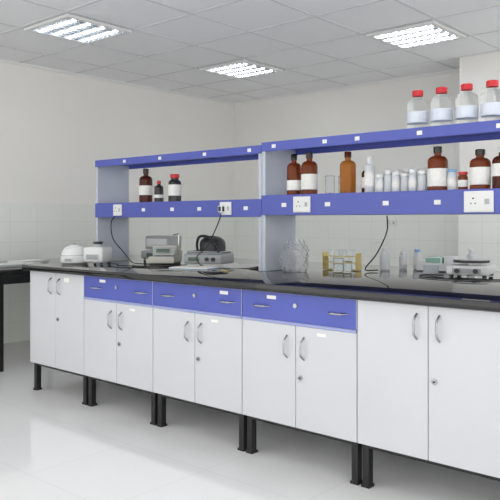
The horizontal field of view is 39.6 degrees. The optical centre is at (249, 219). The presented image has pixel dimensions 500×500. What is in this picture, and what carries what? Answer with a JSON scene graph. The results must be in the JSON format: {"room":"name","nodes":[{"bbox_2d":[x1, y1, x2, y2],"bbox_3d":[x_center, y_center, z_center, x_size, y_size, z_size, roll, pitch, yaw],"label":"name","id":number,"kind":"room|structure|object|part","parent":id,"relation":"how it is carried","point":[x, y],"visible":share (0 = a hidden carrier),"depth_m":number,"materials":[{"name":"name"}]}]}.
{"room":"laboratory","nodes":[
{"label":"laboratory","id":0,"kind":"room"},
{"bbox_2d":[0,62,234,204],"bbox_3d":[-3.217,-0.230,6.035,0.120,2.900,9.220,0,0,41],"label":"wall","id":1,"kind":"structure","parent":0,"point":[55,126],"depth_m":7.61,"materials":[{"name":"paint"}]},
{"bbox_2d":[0,203,234,343],"bbox_3d":[-3.208,0.525,5.947,0.010,1.390,9.100,0,0,41],"label":"wall tiles","id":2,"kind":"object","parent":1,"relation":"attached to","point":[27,230],"depth_m":7.24,"materials":[{"name":"tile"}]},
{"bbox_2d":[0,59,459,104],"bbox_3d":[0.371,-1.567,2.802,9.540,0.025,9.100,0,0,41],"label":"trim","id":3,"kind":"structure","parent":1,"relation":"attached to","point":[1,60],"depth_m":7.94,"materials":[{"name":"white plastic"}]},
{"bbox_2d":[0,340,499,499],"bbox_3d":[0.367,1.270,2.872,9.640,0.100,9.200,0,0,41],"label":"floor","id":4,"kind":"structure","parent":0,"point":[54,445],"depth_m":3.58,"materials":[{"name":"tile"}]},
{"bbox_2d":[0,254,140,371],"bbox_3d":[-2.067,0.810,6.342,1.178,0.820,3.600,0,0,41],"label":"side table","id":5,"kind":"object","parent":4,"relation":"on","point":[10,275],"visible":0.23,"depth_m":5.61,"materials":[{"name":"black stone"}]},
{"bbox_3d":[-2.064,0.831,6.339,1.110,0.779,3.540,0,0,41],"label":"table frame","id":6,"kind":"part","parent":5,"relation":"part of","materials":[{"name":"black paint"}]},
{"bbox_2d":[0,262,42,267],"bbox_3d":[-2.015,0.386,5.963,0.160,0.027,0.440,0,0,41],"label":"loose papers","id":7,"kind":"object","parent":5,"relation":"on","point":[2,265],"visible":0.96,"depth_m":5.91,"materials":[{"name":"white paper"}]},
{"bbox_2d":[7,259,48,262],"bbox_3d":[-2.038,0.384,6.384,0.222,0.030,0.300,0,0,33],"label":"paper stack","id":8,"kind":"object","parent":5,"relation":"on","point":[27,260],"visible":0.69,"depth_m":6.33,"materials":[{"name":"white paper"}]},
{"bbox_2d":[22,256,499,488],"bbox_3d":[0.493,0.770,4.199,4.237,0.900,1.640,0,0,41],"label":"lab bench","id":9,"kind":"object","parent":4,"relation":"on","point":[397,361],"visible":0.96,"depth_m":3.43,"materials":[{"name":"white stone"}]},
{"bbox_2d":[60,243,84,263],"bbox_3d":[-1.309,0.247,5.168,0.200,0.145,0.204,0,0,11],"label":"mini centrifuge","id":10,"kind":"object","parent":9,"relation":"on","point":[72,254],"visible":0.89,"depth_m":5.09,"materials":[{"name":"white plastic"}]},
{"bbox_2d":[83,241,111,263],"bbox_3d":[-1.127,0.239,5.140,0.160,0.160,0.175,0,0,16],"label":"mixer","id":11,"kind":"object","parent":9,"relation":"on","point":[96,254],"visible":1,"depth_m":5.07,"materials":[{"name":"white plastic"}]},
{"bbox_2d":[110,216,171,264],"bbox_3d":[-0.826,0.143,5.068,0.561,0.351,0.115,0,0,32],"label":"power cable","id":12,"kind":"object","parent":9,"relation":"on","point":[114,216],"visible":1,"depth_m":5.14,"materials":[{"name":"black rubber"}]},
{"bbox_2d":[107,263,187,266],"bbox_3d":[-0.761,0.314,4.841,0.605,0.008,0.304,0,0,9],"label":"power cable","id":13,"kind":"object","parent":9,"relation":"on","point":[107,263],"visible":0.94,"depth_m":4.75,"materials":[{"name":"black rubber"}]},
{"bbox_2d":[141,235,181,258],"bbox_3d":[-0.724,0.224,5.690,0.240,0.190,0.267,0,0,26],"label":"weighing scale","id":14,"kind":"object","parent":9,"relation":"on","point":[151,241],"visible":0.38,"depth_m":5.63,"materials":[{"name":"grey plastic"}]},
{"bbox_2d":[148,233,181,263],"bbox_3d":[-0.633,0.209,5.188,0.200,0.220,0.200,0,0,11],"label":"meter","id":15,"kind":"object","parent":9,"relation":"on","point":[165,254],"visible":0.99,"depth_m":5.15,"materials":[{"name":"grey plastic"}]},
{"bbox_2d":[95,145,261,270],"bbox_3d":[-0.469,-0.074,5.010,1.712,0.786,0.324,0,0,41],"label":"shelf","id":16,"kind":"object","parent":9,"relation":"on","point":[112,175],"visible":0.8,"depth_m":5.10,"materials":[{"name":"laminate"}]},
{"bbox_3d":[-1.101,-0.074,5.567,0.027,0.786,0.310,0,0,41],"label":"panel","id":17,"kind":"part","parent":16,"relation":"part of","materials":[{"name":"metal"}]},
{"bbox_2d":[113,204,121,215],"bbox_3d":[-1.005,-0.075,5.256,0.100,0.085,0.016,0,0,41],"label":"power socket","id":18,"kind":"object","parent":16,"relation":"attached to","point":[117,209],"depth_m":5.25,"materials":[{"name":"white plastic"}]},
{"bbox_2d":[139,169,152,201],"bbox_3d":[-0.787,-0.259,5.244,0.102,0.255,0.102,0,0,41],"label":"bottle","id":19,"kind":"object","parent":16,"relation":"in","point":[145,181],"visible":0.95,"depth_m":5.21,"materials":[{"name":"brown glass"}]},
{"bbox_2d":[154,181,163,201],"bbox_3d":[-0.677,-0.211,5.161,0.070,0.160,0.070,0,0,41],"label":"bottle","id":20,"kind":"object","parent":16,"relation":"in","point":[158,189],"visible":0.91,"depth_m":5.13,"materials":[{"name":"black glass"}]},
{"bbox_2d":[168,174,180,200],"bbox_3d":[-0.545,-0.232,5.031,0.096,0.200,0.096,0,0,41],"label":"bottle","id":21,"kind":"object","parent":16,"relation":"in","point":[174,185],"visible":0.91,"depth_m":4.99,"materials":[{"name":"black"}]},
{"bbox_3d":[-0.469,-0.236,5.010,1.712,0.432,0.324,0,0,41],"label":"raceway shelf","id":22,"kind":"part","parent":16,"relation":"part of","materials":[{"name":"blue metal"}]},
{"bbox_2d":[218,202,231,214],"bbox_3d":[-0.170,-0.075,4.503,0.100,0.085,0.045,0,0,41],"label":"power socket","id":23,"kind":"object","parent":16,"relation":"attached to","point":[225,208],"depth_m":4.50,"materials":[{"name":"white plastic"}]},
{"bbox_3d":[0.164,-0.074,4.455,0.027,0.786,0.310,0,0,41],"label":"panel","id":24,"kind":"part","parent":16,"relation":"part of","materials":[{"name":"laminate"}]},
{"bbox_2d":[168,265,219,269],"bbox_3d":[-0.369,0.315,4.610,0.286,0.008,0.206,0,0,21],"label":"open notebook","id":25,"kind":"object","parent":9,"relation":"on","point":[182,266],"visible":1,"depth_m":4.55,"materials":[{"name":"white paper"}]},
{"bbox_2d":[196,213,220,265],"bbox_3d":[-0.303,0.135,4.649,0.109,0.366,0.376,0,0,-23],"label":"power cable","id":26,"kind":"object","parent":9,"relation":"on","point":[220,213],"visible":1,"depth_m":4.52,"materials":[{"name":"black rubber"}]},
{"bbox_2d":[184,235,233,263],"bbox_3d":[-0.301,0.210,5.047,0.300,0.207,0.255,0,0,21],"label":"colorimeter","id":27,"kind":"object","parent":9,"relation":"on","point":[216,252],"visible":0.97,"depth_m":4.97,"materials":[{"name":"grey plastic"}]},
{"bbox_2d":[224,264,257,267],"bbox_3d":[0.033,0.310,4.660,0.408,0.018,0.273,0,0,41],"label":"loose papers","id":28,"kind":"object","parent":9,"relation":"on","point":[228,265],"visible":0.64,"depth_m":4.70,"materials":[{"name":"white paper"}]},
{"bbox_2d":[22,256,499,311],"bbox_3d":[0.493,0.339,4.199,4.237,0.038,1.640,0,0,41],"label":"countertop","id":29,"kind":"structure","parent":9,"relation":"on","point":[395,284],"depth_m":3.70,"materials":[{"name":"black stone"}]},
{"bbox_3d":[0.500,1.120,4.196,4.146,0.200,1.523,0,0,41],"label":"leg frame","id":30,"kind":"part","parent":9,"relation":"part of","materials":[{"name":"black paint"}]},
{"bbox_2d":[279,239,308,272],"bbox_3d":[0.279,0.218,4.287,0.189,0.203,0.187,0,0,41],"label":"plastic bag","id":31,"kind":"object","parent":9,"relation":"on","point":[294,256],"visible":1,"depth_m":4.22,"materials":[{"name":"white"}]},
{"bbox_2d":[333,258,343,271],"bbox_3d":[0.545,0.277,4.287,0.070,0.085,0.070,0,0,41],"label":"glass beaker","id":32,"kind":"object","parent":9,"relation":"on","point":[337,262],"visible":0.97,"depth_m":4.26,"materials":[{"name":"white"}]},
{"bbox_2d":[322,249,361,270],"bbox_3d":[0.590,0.255,4.460,0.240,0.129,0.080,0,0,33],"label":"test tube rack","id":33,"kind":"object","parent":9,"relation":"on","point":[327,257],"visible":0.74,"depth_m":4.46,"materials":[{"name":"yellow plastic"}]},
{"bbox_2d":[343,261,351,272],"bbox_3d":[0.592,0.284,4.219,0.057,0.070,0.057,0,0,41],"label":"glass beaker","id":34,"kind":"object","parent":9,"relation":"on","point":[347,265],"visible":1,"depth_m":4.20,"materials":[{"name":"white"}]},
{"bbox_2d":[365,216,387,270],"bbox_3d":[0.753,0.146,4.189,0.105,0.345,0.334,0,0,0],"label":"power cable","id":35,"kind":"object","parent":9,"relation":"on","point":[386,216],"visible":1,"depth_m":4.13,"materials":[{"name":"black rubber"}]},
{"bbox_2d":[261,120,499,270],"bbox_3d":[0.841,-0.082,3.859,1.770,0.801,0.324,0,0,41],"label":"shelf","id":36,"kind":"object","parent":9,"relation":"on","point":[278,216],"visible":0.92,"depth_m":3.93,"materials":[{"name":"metal"}]},
{"bbox_3d":[0.187,-0.082,4.435,0.027,0.801,0.310,0,0,41],"label":"panel","id":37,"kind":"part","parent":36,"relation":"part of","materials":[{"name":"metal"}]},
{"bbox_2d":[287,154,300,194],"bbox_3d":[0.274,-0.281,4.312,0.092,0.255,0.092,0,0,41],"label":"bottle","id":38,"kind":"object","parent":36,"relation":"in","point":[293,168],"visible":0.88,"depth_m":4.27,"materials":[{"name":"orange glass"}]},
{"bbox_2d":[293,196,310,212],"bbox_3d":[0.305,-0.092,4.106,0.125,0.095,0.016,0,0,41],"label":"power socket","id":39,"kind":"object","parent":36,"relation":"attached to","point":[301,203],"visible":1,"depth_m":4.10,"materials":[{"name":"white plastic"}]},
{"bbox_2d":[301,152,317,193],"bbox_3d":[0.362,-0.283,4.234,0.102,0.260,0.102,0,0,41],"label":"bottle","id":40,"kind":"object","parent":36,"relation":"in","point":[309,168],"visible":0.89,"depth_m":4.19,"materials":[{"name":"orange glass"}]},
{"bbox_2d":[325,176,334,192],"bbox_3d":[0.479,-0.208,4.159,0.062,0.110,0.062,0,0,41],"label":"glass beaker","id":41,"kind":"object","parent":36,"relation":"on","point":[329,180],"visible":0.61,"depth_m":4.13,"materials":[{"name":"white"}]},
{"bbox_2d":[340,151,355,192],"bbox_3d":[0.571,-0.276,4.050,0.094,0.245,0.094,0,0,41],"label":"bottle","id":42,"kind":"object","parent":36,"relation":"in","point":[347,167],"visible":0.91,"depth_m":4.01,"materials":[{"name":"orange glass"}]},
{"bbox_2d":[361,164,365,191],"bbox_3d":[0.675,-0.238,4.026,0.058,0.170,0.058,0,0,41],"label":"bottle","id":43,"kind":"object","parent":36,"relation":"in","point":[362,174],"visible":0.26,"depth_m":4.01,"materials":[{"name":"orange glass"}]},
{"bbox_2d":[364,156,374,191],"bbox_3d":[0.678,-0.256,3.930,0.060,0.205,0.060,0,0,41],"label":"bottle","id":44,"kind":"object","parent":36,"relation":"in","point":[369,171],"visible":0.91,"depth_m":3.91,"materials":[{"name":"white plastic"}]},
{"bbox_2d":[376,175,383,191],"bbox_3d":[0.727,-0.203,3.888,0.046,0.100,0.046,0,0,41],"label":"vial","id":45,"kind":"object","parent":36,"relation":"in","point":[379,181],"visible":0.9,"depth_m":3.87,"materials":[{"name":"white plastic"}]},
{"bbox_3d":[0.841,-0.247,3.859,1.770,0.434,0.324,0,0,41],"label":"raceway shelf","id":46,"kind":"part","parent":36,"relation":"part of","materials":[{"name":"blue metal"}]},
{"bbox_2d":[384,171,391,191],"bbox_3d":[0.769,-0.213,3.858,0.044,0.120,0.044,0,0,41],"label":"vial","id":47,"kind":"object","parent":36,"relation":"in","point":[388,177],"visible":0.89,"depth_m":3.84,"materials":[{"name":"white plastic"}]},
{"bbox_2d":[392,172,399,190],"bbox_3d":[0.803,-0.208,3.820,0.046,0.110,0.046,0,0,41],"label":"vial","id":48,"kind":"object","parent":36,"relation":"in","point":[395,178],"visible":0.91,"depth_m":3.80,"materials":[{"name":"white plastic"}]},
{"bbox_2d":[393,169,400,190],"bbox_3d":[0.832,-0.221,3.928,0.048,0.135,0.048,0,0,41],"label":"vial","id":49,"kind":"object","parent":36,"relation":"in","point":[394,170],"visible":0.31,"depth_m":3.91,"materials":[{"name":"white plastic"}]},
{"bbox_2d":[401,173,408,190],"bbox_3d":[0.845,-0.203,3.791,0.044,0.100,0.044,0,0,41],"label":"vial","id":50,"kind":"object","parent":36,"relation":"in","point":[404,176],"visible":0.86,"depth_m":3.77,"materials":[{"name":"white plastic"}]},
{"bbox_2d":[403,168,409,177],"bbox_3d":[0.878,-0.221,3.887,0.048,0.135,0.048,0,0,41],"label":"vial","id":51,"kind":"object","parent":36,"relation":"in","point":[405,170],"visible":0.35,"depth_m":3.87,"materials":[{"name":"white plastic"}]},
{"bbox_2d":[408,169,416,190],"bbox_3d":[0.880,-0.213,3.753,0.046,0.120,0.046,0,0,41],"label":"vial","id":52,"kind":"object","parent":36,"relation":"in","point":[412,181],"visible":0.91,"depth_m":3.73,"materials":[{"name":"white plastic"}]},
{"bbox_2d":[413,168,420,190],"bbox_3d":[0.925,-0.221,3.846,0.048,0.135,0.048,0,0,41],"label":"vial","id":53,"kind":"object","parent":36,"relation":"in","point":[417,169],"visible":0.29,"depth_m":3.83,"materials":[{"name":"white plastic"}]},
{"bbox_2d":[407,90,428,128],"bbox_3d":[0.908,-0.591,3.755,0.114,0.216,0.114,0,0,41],"label":"bottle","id":54,"kind":"object","parent":36,"relation":"on","point":[418,107],"visible":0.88,"depth_m":3.71,"materials":[{"name":"clear glass"}]},
{"bbox_2d":[418,171,425,190],"bbox_3d":[0.922,-0.208,3.724,0.044,0.110,0.044,0,0,41],"label":"vial","id":55,"kind":"object","parent":36,"relation":"in","point":[421,174],"visible":0.91,"depth_m":3.71,"materials":[{"name":"white plastic"}]},
{"bbox_2d":[423,167,426,189],"bbox_3d":[0.971,-0.221,3.805,0.048,0.135,0.048,0,0,41],"label":"vial","id":56,"kind":"object","parent":36,"relation":"in","point":[424,168],"visible":0.15,"depth_m":3.79,"materials":[{"name":"white plastic"}]},
{"bbox_2d":[427,146,447,189],"bbox_3d":[0.995,-0.271,3.678,0.108,0.235,0.108,0,0,41],"label":"bottle","id":57,"kind":"object","parent":36,"relation":"in","point":[437,165],"visible":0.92,"depth_m":3.63,"materials":[{"name":"orange glass"}]},
{"bbox_2d":[431,87,452,125],"bbox_3d":[1.012,-0.591,3.664,0.114,0.216,0.114,0,0,41],"label":"bottle","id":58,"kind":"object","parent":36,"relation":"on","point":[441,104],"visible":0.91,"depth_m":3.62,"materials":[{"name":"clear glass"}]},
{"bbox_2d":[447,169,457,189],"bbox_3d":[1.057,-0.208,3.624,0.052,0.110,0.052,0,0,41],"label":"vial","id":59,"kind":"object","parent":36,"relation":"in","point":[452,181],"visible":0.9,"depth_m":3.60,"materials":[{"name":"white plastic"}]},
{"bbox_2d":[458,172,467,188],"bbox_3d":[1.100,-0.201,3.586,0.052,0.095,0.052,0,0,41],"label":"vial","id":60,"kind":"object","parent":36,"relation":"in","point":[462,178],"visible":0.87,"depth_m":3.56,"materials":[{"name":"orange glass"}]},
{"bbox_2d":[455,83,477,123],"bbox_3d":[1.116,-0.591,3.572,0.114,0.216,0.114,0,0,41],"label":"bottle","id":61,"kind":"object","parent":36,"relation":"on","point":[466,102],"visible":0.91,"depth_m":3.53,"materials":[{"name":"clear glass"}]},
{"bbox_2d":[464,190,493,211],"bbox_3d":[1.117,-0.090,3.392,0.150,0.105,0.016,0,0,41],"label":"power socket","id":62,"kind":"object","parent":36,"relation":"attached to","point":[474,201],"visible":1,"depth_m":3.39,"materials":[{"name":"white plastic"}]},
{"bbox_2d":[469,149,490,188],"bbox_3d":[1.169,-0.256,3.525,0.106,0.205,0.106,0,0,41],"label":"bottle","id":63,"kind":"object","parent":36,"relation":"in","point":[480,166],"visible":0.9,"depth_m":3.48,"materials":[{"name":"orange glass"}]},
{"bbox_2d":[480,80,499,120],"bbox_3d":[1.217,-0.591,3.483,0.114,0.216,0.114,0,0,41],"label":"bottle","id":64,"kind":"object","parent":36,"relation":"on","point":[490,98],"visible":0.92,"depth_m":3.44,"materials":[{"name":"clear glass"}]},
{"bbox_2d":[492,147,499,187],"bbox_3d":[1.254,-0.259,3.450,0.098,0.210,0.098,0,0,41],"label":"bottle","id":65,"kind":"object","parent":36,"relation":"in","point":[496,160],"visible":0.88,"depth_m":3.43,"materials":[{"name":"orange glass"}]},
{"bbox_2d":[374,240,389,268],"bbox_3d":[0.867,0.225,4.523,0.095,0.188,0.066,0,0,41],"label":"wash bottle","id":66,"kind":"object","parent":9,"relation":"on","point":[384,256],"visible":0.97,"depth_m":4.49,"materials":[{"name":"white plastic"}]},
{"bbox_2d":[399,251,406,267],"bbox_3d":[1.014,0.264,4.593,0.054,0.110,0.054,0,0,41],"label":"vial","id":67,"kind":"object","parent":9,"relation":"on","point":[402,258],"visible":1,"depth_m":4.57,"materials":[{"name":"white"}]},
{"bbox_2d":[413,249,420,267],"bbox_3d":[1.106,0.257,4.592,0.054,0.125,0.054,0,0,41],"label":"vial","id":68,"kind":"object","parent":9,"relation":"on","point":[416,256],"visible":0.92,"depth_m":4.57,"materials":[{"name":"white"}]},
{"bbox_2d":[423,264,438,273],"bbox_3d":[1.079,0.291,4.137,0.090,0.056,0.090,0,0,41],"label":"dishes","id":69,"kind":"object","parent":9,"relation":"on","point":[427,268],"visible":1,"depth_m":4.10,"materials":[{"name":"white"}]},
{"bbox_2d":[416,256,458,270],"bbox_3d":[1.217,0.274,4.415,0.260,0.090,0.180,0,0,36],"label":"digital scale","id":70,"kind":"object","parent":9,"relation":"on","point":[442,261],"visible":0.46,"depth_m":4.37,"materials":[{"name":"white plastic"}]},
{"bbox_2d":[419,274,499,280],"bbox_3d":[1.157,0.314,3.771,0.527,0.008,0.250,0,0,41],"label":"power cable","id":71,"kind":"object","parent":9,"relation":"on","point":[420,275],"visible":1,"depth_m":3.70,"materials":[{"name":"black rubber"}]},
{"bbox_2d":[446,259,495,277],"bbox_3d":[1.255,0.272,3.939,0.230,0.094,0.285,0,0,29],"label":"hot plate","id":72,"kind":"object","parent":9,"relation":"on","point":[471,267],"visible":1,"depth_m":3.86,"materials":[{"name":"white plastic"}]},
{"bbox_2d":[467,249,475,258],"bbox_3d":[1.373,0.249,4.305,0.054,0.140,0.054,0,0,41],"label":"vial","id":73,"kind":"object","parent":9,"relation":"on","point":[471,255],"visible":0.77,"depth_m":4.29,"materials":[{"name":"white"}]},
{"bbox_2d":[0,0,499,102],"bbox_3d":[0.371,-1.627,2.802,9.540,0.105,9.100,0,0,41],"label":"ceiling","id":74,"kind":"structure","parent":0,"point":[317,44],"depth_m":6.18,"materials":[{"name":"tile"}]},
{"bbox_2d":[24,13,131,44],"bbox_3d":[-1.419,-1.560,5.726,0.620,0.030,0.620,0,0,41],"label":"ceiling light","id":75,"kind":"object","parent":74,"relation":"in","point":[69,27],"depth_m":5.67,"materials":[{"name":"white plastic"}]},
{"bbox_2d":[199,59,282,78],"bbox_3d":[-0.092,-1.560,7.236,0.620,0.030,0.620,0,0,41],"label":"ceiling light","id":76,"kind":"object","parent":74,"relation":"in","point":[239,69],"depth_m":7.17,"materials":[{"name":"white plastic"}]},
{"bbox_2d":[366,20,466,49],"bbox_3d":[1.418,-1.560,5.909,0.620,0.030,0.620,0,0,41],"label":"ceiling light","id":77,"kind":"object","parent":74,"relation":"in","point":[430,32],"depth_m":5.85,"materials":[{"name":"white plastic"}]},
{"bbox_2d":[235,71,459,199],"bbox_3d":[3.414,-0.230,6.265,9.540,2.900,0.120,0,0,41],"label":"wall","id":78,"kind":"structure","parent":0,"point":[380,106],"depth_m":8.23,"materials":[{"name":"paint"}]},
{"bbox_2d":[235,215,457,266],"bbox_3d":[3.375,0.525,6.213,9.530,1.390,0.010,0,0,41],"label":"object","id":79,"kind":"structure","parent":78,"relation":"attached to","point":[434,235],"depth_m":7.98,"materials":[{"name":"tile"}]},
{"bbox_2d":[385,219,395,226],"bbox_3d":[1.574,0.030,7.777,0.140,0.090,0.016,0,0,41],"label":"power socket","id":80,"kind":"object","parent":78,"relation":"attached to","point":[391,222],"visible":0.91,"depth_m":7.77,"materials":[{"name":"white plastic"}]},
{"bbox_2d":[460,51,499,188],"bbox_3d":[2.528,-0.180,6.651,0.880,2.800,0.470,0,0,41],"label":"wall column","id":81,"kind":"structure","parent":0,"point":[476,70],"depth_m":6.64,"materials":[{"name":"paint"}]},
{"bbox_2d":[458,214,499,270],"bbox_3d":[2.370,0.525,6.470,0.900,1.390,0.010,0,0,41],"label":"trim","id":82,"kind":"structure","parent":81,"relation":"attached to","point":[480,233],"depth_m":6.62,"materials":[{"name":"tile"}]}
]}

